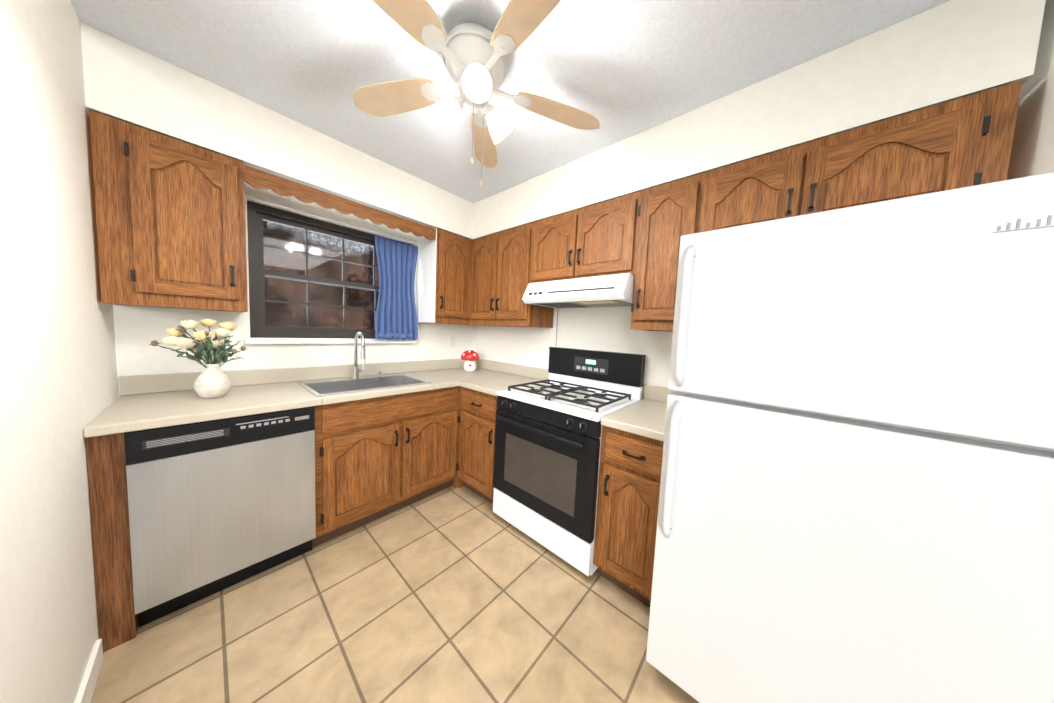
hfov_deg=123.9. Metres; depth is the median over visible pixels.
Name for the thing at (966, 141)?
upper cabinet
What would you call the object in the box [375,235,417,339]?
curtain
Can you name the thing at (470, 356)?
jar
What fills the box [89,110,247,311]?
upper cabinet
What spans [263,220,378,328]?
window pane
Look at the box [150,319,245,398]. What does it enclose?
vase
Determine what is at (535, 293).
range hood front detail
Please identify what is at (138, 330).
wall
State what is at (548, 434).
stove
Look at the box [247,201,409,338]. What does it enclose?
window unit
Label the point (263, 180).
scalloped valance
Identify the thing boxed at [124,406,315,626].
dishwasher
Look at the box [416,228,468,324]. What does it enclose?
upper cabinet
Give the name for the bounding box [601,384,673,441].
countertop
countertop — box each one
[84,360,463,437]
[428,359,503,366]
[460,363,548,395]
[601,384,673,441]
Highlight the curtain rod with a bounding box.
[245,195,418,244]
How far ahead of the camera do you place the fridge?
0.71 m
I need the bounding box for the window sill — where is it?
[244,340,416,343]
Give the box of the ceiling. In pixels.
[70,0,949,202]
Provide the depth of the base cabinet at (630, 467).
1.37 m
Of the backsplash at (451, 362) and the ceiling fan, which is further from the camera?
the backsplash at (451, 362)
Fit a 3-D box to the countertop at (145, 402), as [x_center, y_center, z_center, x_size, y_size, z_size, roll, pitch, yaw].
[-1.096,0.195,2.073,0.659,0.140,2.268,6,5,41]
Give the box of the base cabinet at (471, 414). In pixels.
[446,386,498,503]
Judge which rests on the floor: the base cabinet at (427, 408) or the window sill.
the base cabinet at (427, 408)
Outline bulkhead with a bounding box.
[80,0,1045,239]
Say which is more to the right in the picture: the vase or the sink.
the sink
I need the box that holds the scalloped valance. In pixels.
[244,165,435,239]
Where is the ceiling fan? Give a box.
[353,0,599,186]
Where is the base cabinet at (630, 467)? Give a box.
[593,425,663,606]
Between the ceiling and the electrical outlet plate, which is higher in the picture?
the ceiling
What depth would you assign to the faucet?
2.12 m
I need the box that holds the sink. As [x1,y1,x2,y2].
[298,374,430,395]
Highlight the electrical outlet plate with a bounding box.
[449,336,455,346]
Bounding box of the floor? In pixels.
[90,486,699,702]
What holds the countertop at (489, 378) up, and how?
on the base cabinet at (471, 414)
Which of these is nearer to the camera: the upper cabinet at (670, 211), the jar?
the upper cabinet at (670, 211)
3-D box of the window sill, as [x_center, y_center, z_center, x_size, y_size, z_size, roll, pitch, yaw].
[-1.415,-0.076,2.193,0.085,0.023,1.122,6,5,41]
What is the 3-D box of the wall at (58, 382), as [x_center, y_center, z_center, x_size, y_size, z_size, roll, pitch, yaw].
[-0.577,0.061,0.018,4.120,2.495,0.120,6,5,41]
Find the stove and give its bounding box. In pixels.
[493,347,645,575]
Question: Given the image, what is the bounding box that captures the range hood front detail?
[529,287,614,294]
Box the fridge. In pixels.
[646,172,1053,702]
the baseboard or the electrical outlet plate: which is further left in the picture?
the baseboard
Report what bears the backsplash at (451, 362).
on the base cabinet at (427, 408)
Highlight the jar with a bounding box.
[461,349,479,371]
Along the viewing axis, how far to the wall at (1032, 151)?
0.86 m
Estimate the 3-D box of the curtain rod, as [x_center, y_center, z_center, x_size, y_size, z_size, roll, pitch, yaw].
[-1.344,-0.953,2.102,0.016,0.016,1.113,6,5,41]
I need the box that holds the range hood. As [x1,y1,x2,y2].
[522,273,633,343]
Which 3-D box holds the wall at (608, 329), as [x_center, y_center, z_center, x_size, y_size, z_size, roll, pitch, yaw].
[1.003,0.004,1.816,4.120,2.495,0.120,6,5,41]
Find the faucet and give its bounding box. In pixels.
[352,332,381,378]
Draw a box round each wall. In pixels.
[0,0,117,702]
[113,181,474,396]
[474,307,672,399]
[1007,0,1053,179]
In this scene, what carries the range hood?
attached to the wall at (608, 329)
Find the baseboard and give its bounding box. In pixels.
[75,638,102,702]
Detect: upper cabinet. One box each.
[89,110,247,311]
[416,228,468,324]
[465,220,553,327]
[537,191,640,282]
[631,172,704,331]
[701,80,1021,231]
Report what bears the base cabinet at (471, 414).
on the floor
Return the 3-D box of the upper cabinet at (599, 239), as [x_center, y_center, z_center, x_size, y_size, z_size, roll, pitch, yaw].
[0.434,-0.717,1.983,0.794,0.466,0.336,6,5,41]
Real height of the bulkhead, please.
0.322 m
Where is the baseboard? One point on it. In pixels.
(88, 684)
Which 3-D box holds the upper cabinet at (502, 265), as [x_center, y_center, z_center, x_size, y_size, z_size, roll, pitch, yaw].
[-0.145,-0.616,2.456,0.817,0.786,0.396,6,5,41]
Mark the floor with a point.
(453, 594)

